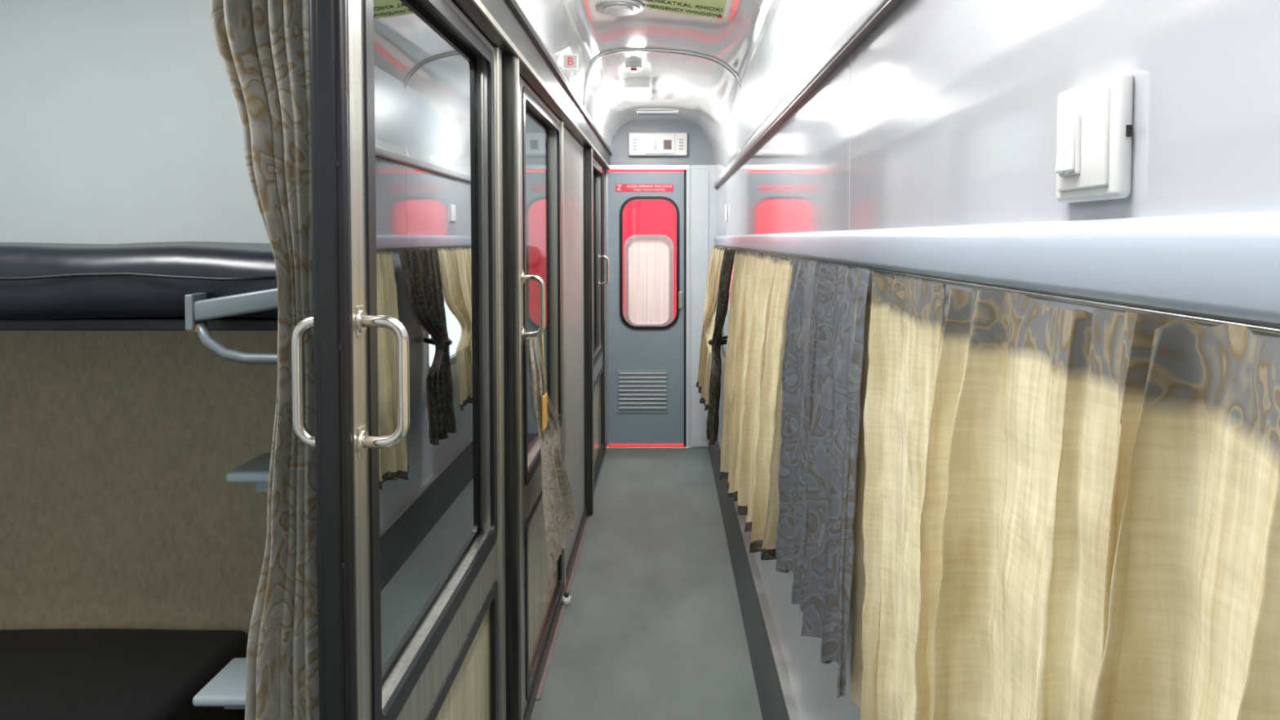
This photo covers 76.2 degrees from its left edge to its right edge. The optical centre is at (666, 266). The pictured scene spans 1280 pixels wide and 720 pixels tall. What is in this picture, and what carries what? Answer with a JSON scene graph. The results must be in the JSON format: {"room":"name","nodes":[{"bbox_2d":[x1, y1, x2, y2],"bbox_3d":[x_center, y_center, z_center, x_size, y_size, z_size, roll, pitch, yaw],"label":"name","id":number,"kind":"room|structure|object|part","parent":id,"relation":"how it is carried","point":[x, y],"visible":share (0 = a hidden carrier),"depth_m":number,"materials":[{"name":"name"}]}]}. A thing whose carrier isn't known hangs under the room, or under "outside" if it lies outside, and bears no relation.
{"room":"train carriage","nodes":[
{"label":"train carriage","id":0,"kind":"room"},
{"bbox_2d":[0,0,593,719],"bbox_3d":[-1.470,0.174,2.903,1.960,2.450,5.910,0,2,0],"label":"wall","id":1,"kind":"structure","parent":0,"point":[121,122],"depth_m":2.16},
{"bbox_2d":[0,241,278,364],"bbox_3d":[-1.479,0.056,1.802,1.903,0.222,0.693,0,2,0],"label":"upper berth","id":2,"kind":"object","parent":1,"relation":"attached to","point":[199,287],"visible":0.56,"depth_m":1.51,"materials":[{"name":"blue leather"}]},
{"bbox_3d":[-1.535,0.020,1.814,1.790,0.152,0.636,0,2,0],"label":"mattress","id":3,"kind":"part","parent":2,"relation":"part of","materials":[{"name":"black leather"}]},
{"bbox_2d":[526,245,541,274],"bbox_3d":[-1.545,-0.038,4.035,1.770,0.155,0.641,0,2,0],"label":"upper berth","id":4,"kind":"object","parent":1,"relation":"attached to","point":[533,253],"visible":0.15,"depth_m":4.10,"materials":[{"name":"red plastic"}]},
{"bbox_3d":[-1.555,0.025,4.061,1.750,0.027,0.595,0,2,0],"label":"berth frame","id":5,"kind":"part","parent":4,"relation":"part of","materials":[{"name":"metal"}]},
{"bbox_2d":[501,54,523,719],"bbox_3d":[-0.449,0.430,2.221,0.103,1.985,0.070,0,2,0],"label":"pillar","id":6,"kind":"structure","parent":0,"point":[510,63],"depth_m":2.19,"materials":[{"name":"metal"}]},
{"bbox_2d":[553,0,604,569],"bbox_3d":[-0.460,0.200,2.158,0.110,2.450,7.300,0,2,0],"label":"wall","id":7,"kind":"structure","parent":0,"point":[573,150],"depth_m":3.93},
{"bbox_2d":[209,0,319,719],"bbox_3d":[-0.634,0.443,0.761,0.254,1.961,1.190,0,2,0],"label":"curtain","id":8,"kind":"object","parent":7,"relation":"hanging from","point":[263,46],"visible":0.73,"depth_m":1.28,"materials":[{"name":"beige fabric"}]},
{"bbox_2d":[451,0,612,169],"bbox_3d":[-0.443,-0.627,2.153,0.115,0.133,7.248,0,2,0],"label":"trim","id":9,"kind":"structure","parent":7,"relation":"attached to","point":[504,24],"depth_m":2.47,"materials":[{"name":"metal"}]},
{"bbox_2d":[493,46,604,719],"bbox_3d":[-0.453,0.373,3.858,0.055,1.985,3.525,0,2,0],"label":"door frame","id":10,"kind":"structure","parent":7,"relation":"in","point":[498,63],"depth_m":2.11,"materials":[{"name":"metal"}]},
{"bbox_2d":[290,0,499,719],"bbox_3d":[-0.448,0.444,1.608,0.166,1.960,0.977,0,2,0],"label":"sliding door","id":11,"kind":"structure","parent":10,"relation":"attached to","point":[451,673],"depth_m":1.40,"materials":[{"name":"metal"}]},
{"bbox_3d":[-0.448,0.163,1.156,0.166,0.216,0.032,0,2,0],"label":"pull handles","id":12,"kind":"part","parent":11,"relation":"part of","materials":[{"name":"silver metal"}]},
{"bbox_3d":[-0.458,0.096,1.619,0.004,1.205,0.860,0,2,0],"label":"pane","id":13,"kind":"part","parent":11,"relation":"part of","materials":[{"name":"clear glass"}]},
{"bbox_3d":[-0.454,1.098,1.654,0.016,0.550,0.860,0,2,0],"label":"kick panel","id":14,"kind":"part","parent":11,"relation":"part of","materials":[{"name":"beige laminate"}]},
{"bbox_2d":[519,75,562,715],"bbox_3d":[-0.448,0.399,2.895,0.166,1.960,0.962,0,2,0],"label":"sliding door","id":15,"kind":"structure","parent":10,"relation":"attached to","point":[540,602],"depth_m":2.82,"materials":[{"name":"metal"}]},
{"bbox_3d":[-0.448,0.117,2.456,0.166,0.216,0.032,0,2,0],"label":"pull handles","id":16,"kind":"part","parent":15,"relation":"part of","materials":[{"name":"silver metal"}]},
{"bbox_3d":[-0.454,1.053,2.941,0.016,0.550,0.845,0,2,0],"label":"kick panel","id":17,"kind":"part","parent":15,"relation":"part of","materials":[{"name":"beige laminate"}]},
{"bbox_2d":[525,333,573,588],"bbox_3d":[-0.375,0.565,2.729,0.086,0.760,0.686,0,2,2],"label":"curtain","id":18,"kind":"object","parent":15,"relation":"hanging from","point":[557,498],"visible":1,"depth_m":2.54,"materials":[{"name":"beige fabric"}]},
{"bbox_2d":[592,157,603,481],"bbox_3d":[-0.458,0.325,5.028,0.056,1.960,1.072,0,2,0],"label":"sliding door","id":19,"kind":"structure","parent":10,"relation":"attached to","point":[597,168],"depth_m":5.50,"materials":[{"name":"metal"}]},
{"bbox_3d":[-0.454,0.979,5.075,0.016,0.550,0.955,0,2,0],"label":"kick panel","id":20,"kind":"part","parent":19,"relation":"part of","materials":[{"name":"beige laminate"}]},
{"bbox_2d":[523,442,606,719],"bbox_3d":[-0.463,1.399,2.205,0.075,0.050,7.210,0,2,0],"label":"baseboard","id":21,"kind":"structure","parent":7,"relation":"attached to","point":[527,713],"depth_m":3.20,"materials":[{"name":"metal"}]},
{"bbox_2d":[595,0,643,16],"bbox_3d":[-0.190,-1.017,3.216,0.200,0.024,0.200,0,2,0],"label":"ceiling speaker","id":22,"kind":"object","parent":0,"point":[609,7],"depth_m":3.17},
{"bbox_2d":[621,77,652,100],"bbox_3d":[-0.170,-1.032,4.717,0.170,0.090,0.320,0,2,0],"label":"ceiling light","id":23,"kind":"object","parent":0,"point":[632,88],"depth_m":4.57,"materials":[{"name":"white plastic"}]},
{"bbox_2d":[529,443,762,719],"bbox_3d":[-1.040,1.426,3.002,2.920,0.060,8.900,0,2,0],"label":"floor","id":24,"kind":"structure","parent":0,"point":[652,628],"depth_m":3.32,"materials":[{"name":"plastic"}]},
{"bbox_2d":[0,628,248,719],"bbox_3d":[-1.765,1.202,1.813,1.330,0.472,0.750,0,2,0],"label":"lower berth","id":25,"kind":"object","parent":24,"relation":"on","point":[51,673],"visible":0.82,"depth_m":1.96,"materials":[{"name":"black leather"}]},
{"bbox_3d":[-1.780,1.254,1.847,1.300,0.365,0.685,0,2,0],"label":"seat","id":26,"kind":"part","parent":25,"relation":"part of","materials":[{"name":"black leather"}]},
{"bbox_2d":[192,452,271,709],"bbox_3d":[-0.793,0.783,1.919,0.553,1.300,0.180,0,2,0],"label":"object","id":27,"kind":"object","parent":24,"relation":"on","point":[227,689],"visible":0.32,"depth_m":1.86,"materials":[{"name":"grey metal"}]},
{"bbox_2d":[527,433,536,446],"bbox_3d":[-1.525,1.122,4.027,1.810,0.475,0.739,0,2,0],"label":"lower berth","id":28,"kind":"object","parent":24,"relation":"on","point":[530,436],"visible":0.02,"depth_m":4.25,"materials":[{"name":"black leather"}]},
{"bbox_2d":[535,519,589,700],"bbox_3d":[-0.417,1.376,3.500,0.015,0.006,1.700,0,2,0],"label":"threshold strip","id":29,"kind":"object","parent":24,"relation":"on","point":[563,606],"visible":1,"depth_m":3.14,"materials":[{"name":"metal"}]},
{"bbox_2d":[562,591,570,605],"bbox_3d":[-0.410,1.361,3.350,0.035,0.045,0.036,0,2,0],"label":"door stop","id":30,"kind":"object","parent":24,"relation":"on","point":[566,597],"depth_m":3.34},
{"bbox_2d":[583,147,594,515],"bbox_3d":[-0.449,0.353,4.420,0.103,1.985,0.070,0,2,0],"label":"pillar","id":31,"kind":"structure","parent":24,"relation":"on","point":[588,152],"depth_m":4.39,"materials":[{"name":"metal"}]},
{"bbox_2d":[592,119,717,448],"bbox_3d":[-0.055,-0.003,5.827,0.930,2.600,0.072,0,2,0],"label":"wall","id":32,"kind":"structure","parent":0,"point":[700,157],"depth_m":5.78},
{"bbox_2d":[608,172,684,443],"bbox_3d":[-0.145,0.297,5.830,0.540,1.940,0.057,0,2,0],"label":"door leaf","id":33,"kind":"structure","parent":32,"relation":"in","point":[646,363],"depth_m":5.83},
{"bbox_2d":[605,164,689,448],"bbox_3d":[-0.132,0.287,5.821,0.594,2.020,0.085,0,2,0],"label":"door","id":34,"kind":"structure","parent":32,"relation":"in","point":[686,168],"depth_m":5.80,"materials":[{"name":"grey metal"}]},
{"bbox_2d":[633,188,665,191],"bbox_3d":[-0.121,-0.546,5.784,0.227,0.014,0.002,0,2,0],"label":"label text","id":35,"kind":"object","parent":34,"relation":"attached to","point":[637,189],"depth_m":5.78},
{"bbox_2d":[626,185,671,187],"bbox_3d":[-0.120,-0.571,5.784,0.320,0.017,0.002,0,2,0],"label":"label text","id":36,"kind":"object","parent":34,"relation":"attached to","point":[650,186],"visible":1,"depth_m":5.78},
{"bbox_2d":[628,132,687,155],"bbox_3d":[-0.060,-0.860,5.728,0.410,0.160,0.089,0,2,0],"label":"display box","id":37,"kind":"object","parent":32,"relation":"attached to","point":[640,144],"visible":1,"depth_m":5.70,"materials":[{"name":"white plastic"}]},
{"bbox_2d":[635,111,678,115],"bbox_3d":[-0.060,-1.029,5.467,0.280,0.015,0.100,0,2,0],"label":"ceiling light","id":38,"kind":"object","parent":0,"point":[638,113],"depth_m":5.43,"materials":[{"name":"white plastic"}]},
{"bbox_2d":[608,170,733,325],"bbox_3d":[-0.150,-0.022,6.358,1.400,2.600,0.990,0,2,0],"label":"wall","id":39,"kind":"structure","parent":0,"point":[649,226],"depth_m":6.79,"materials":[{"name":"red paint"}]},
{"bbox_2d":[516,0,868,180],"bbox_3d":[-1.040,-0.880,2.921,2.920,0.765,8.900,0,2,0],"label":"ceiling","id":40,"kind":"structure","parent":0,"point":[703,91],"depth_m":3.82,"materials":[{"name":"white plastic"}]},
{"bbox_2d":[562,53,578,70],"bbox_3d":[-0.362,-0.773,3.075,0.060,0.060,0.007,0,2,0],"label":"letter sign","id":41,"kind":"object","parent":40,"relation":"attached to","point":[570,61],"visible":1,"depth_m":3.07,"materials":[{"name":"white plastic"}]},
{"bbox_2d":[625,61,642,71],"bbox_3d":[-0.170,-1.050,4.266,0.090,0.058,0.090,0,2,0],"label":"smoke detector","id":42,"kind":"object","parent":40,"relation":"attached to","point":[633,66],"visible":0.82,"depth_m":4.24,"materials":[{"name":"white plastic"}]},
{"bbox_2d":[643,0,726,19],"bbox_3d":[0.066,-0.983,3.033,0.311,0.086,0.156,0,2,0],"label":"sign","id":43,"kind":"object","parent":40,"relation":"attached to","point":[715,9],"visible":1,"depth_m":3.06,"materials":[{"name":"yellow plastic"}]},
{"bbox_2d":[716,0,1279,719],"bbox_3d":[0.385,0.125,2.156,0.050,2.600,7.300,0,2,0],"label":"wall","id":44,"kind":"structure","parent":0,"point":[945,114],"depth_m":0.94,"materials":[{"name":"white plastic"}]},
{"bbox_2d":[584,48,740,153],"bbox_3d":[-0.011,-0.795,3.974,0.779,0.526,0.010,0,2,0],"label":"trim","id":45,"kind":"structure","parent":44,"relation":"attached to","point":[597,57],"depth_m":3.96,"materials":[{"name":"metal"}]},
{"bbox_2d":[724,204,727,221],"bbox_3d":[0.354,-0.319,4.842,0.014,0.100,0.100,0,2,0],"label":"wall light switch","id":46,"kind":"object","parent":44,"relation":"attached to","point":[726,206],"visible":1,"depth_m":4.79,"materials":[{"name":"white plastic"}]},
{"bbox_2d":[723,263,733,358],"bbox_3d":[0.389,0.261,4.862,0.033,0.658,0.998,0,2,0],"label":"window","id":47,"kind":"structure","parent":44,"relation":"in","point":[726,323],"depth_m":5.32,"materials":[{"name":"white glass"}]},
{"bbox_2d":[708,425,800,719],"bbox_3d":[0.331,1.317,2.207,0.062,0.214,7.220,0,2,0],"label":"baseboard","id":48,"kind":"structure","parent":44,"relation":"attached to","point":[777,701],"depth_m":2.94,"materials":[{"name":"metal"}]},
{"bbox_2d":[714,0,904,187],"bbox_3d":[0.348,-0.456,2.155,0.024,0.040,7.240,0,2,0],"label":"trim","id":49,"kind":"structure","parent":44,"relation":"attached to","point":[873,13],"depth_m":1.76,"materials":[{"name":"silver metal"}]},
{"bbox_2d":[714,211,1279,324],"bbox_3d":[0.351,-0.059,2.169,0.018,0.066,7.240,0,2,0],"label":"trim","id":50,"kind":"structure","parent":44,"relation":"attached to","point":[1228,264],"depth_m":0.64,"materials":[{"name":"grey plastic"}]},
{"bbox_2d":[717,245,1279,334],"bbox_3d":[0.355,-0.021,2.126,0.004,0.004,7.050,0,2,0],"label":"rail","id":51,"kind":"object","parent":44,"relation":"attached to","point":[1269,329],"visible":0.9,"depth_m":0.67,"materials":[{"name":"metal"}]},
{"bbox_2d":[696,246,728,410],"bbox_3d":[0.267,0.332,4.875,0.158,0.900,1.002,0,2,0],"label":"window curtain","id":52,"kind":"object","parent":51,"relation":"hanging from","point":[714,269],"visible":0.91,"depth_m":4.71,"materials":[{"name":"beige fabric"}]},
{"bbox_2d":[706,248,735,444],"bbox_3d":[0.279,0.405,4.063,0.153,0.990,0.690,0,2,0],"label":"window curtain","id":53,"kind":"object","parent":51,"relation":"hanging from","point":[713,419],"visible":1,"depth_m":4.06,"materials":[{"name":"grey fabric"}]},
{"bbox_2d":[719,249,794,559],"bbox_3d":[0.285,0.465,2.922,0.114,1.030,1.658,0,2,0],"label":"window curtain","id":54,"kind":"object","parent":51,"relation":"hanging from","point":[751,442],"visible":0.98,"depth_m":2.65,"materials":[{"name":"beige fabric"}]},
{"bbox_2d":[775,258,870,697],"bbox_3d":[0.307,0.391,1.725,0.076,0.798,0.744,0,2,0],"label":"window curtain","id":55,"kind":"object","parent":51,"relation":"hanging from","point":[823,359],"visible":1,"depth_m":1.62,"materials":[{"name":"grey fabric"}]},
{"bbox_2d":[850,270,946,719],"bbox_3d":[0.332,0.402,1.202,0.043,0.784,0.444,0,2,0],"label":"window curtain","id":56,"kind":"object","parent":51,"relation":"hanging from","point":[904,318],"visible":0.87,"depth_m":1.21,"materials":[{"name":"yellow fabric"}]},
{"bbox_2d":[914,288,1177,719],"bbox_3d":[0.305,0.425,0.778,0.087,0.800,0.456,0,2,0],"label":"window curtain","id":57,"kind":"object","parent":51,"relation":"hanging from","point":[1036,408],"visible":0.98,"depth_m":0.75,"materials":[{"name":"yellow fabric"}]},
{"bbox_2d":[1090,319,1279,719],"bbox_3d":[0.294,0.445,0.202,0.106,0.800,0.875,0,2,0],"label":"window curtain","id":58,"kind":"object","parent":51,"relation":"hanging from","point":[1193,630],"visible":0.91,"depth_m":0.51,"materials":[{"name":"yellow fabric"}]},
{"bbox_2d":[1055,70,1133,203],"bbox_3d":[0.349,-0.104,0.677,0.024,0.099,0.104,0,2,0],"label":"wall light switch","id":59,"kind":"object","parent":44,"relation":"attached to","point":[1094,153],"visible":1,"depth_m":0.66,"materials":[{"name":"white plastic"}]},
{"bbox_3d":[-0.458,-0.023,5.040,0.004,1.205,0.955,0,2,0],"label":"pane","id":60,"kind":"object","parent":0,"visible":0},
{"bbox_2d":[598,253,608,287],"bbox_3d":[-0.448,0.021,5.204,0.166,0.216,0.032,0,2,0],"label":"pull handles","id":61,"kind":"object","parent":60,"relation":"attached to","point":[599,256],"visible":0.62,"depth_m":5.20,"materials":[{"name":"metal"}]}
]}

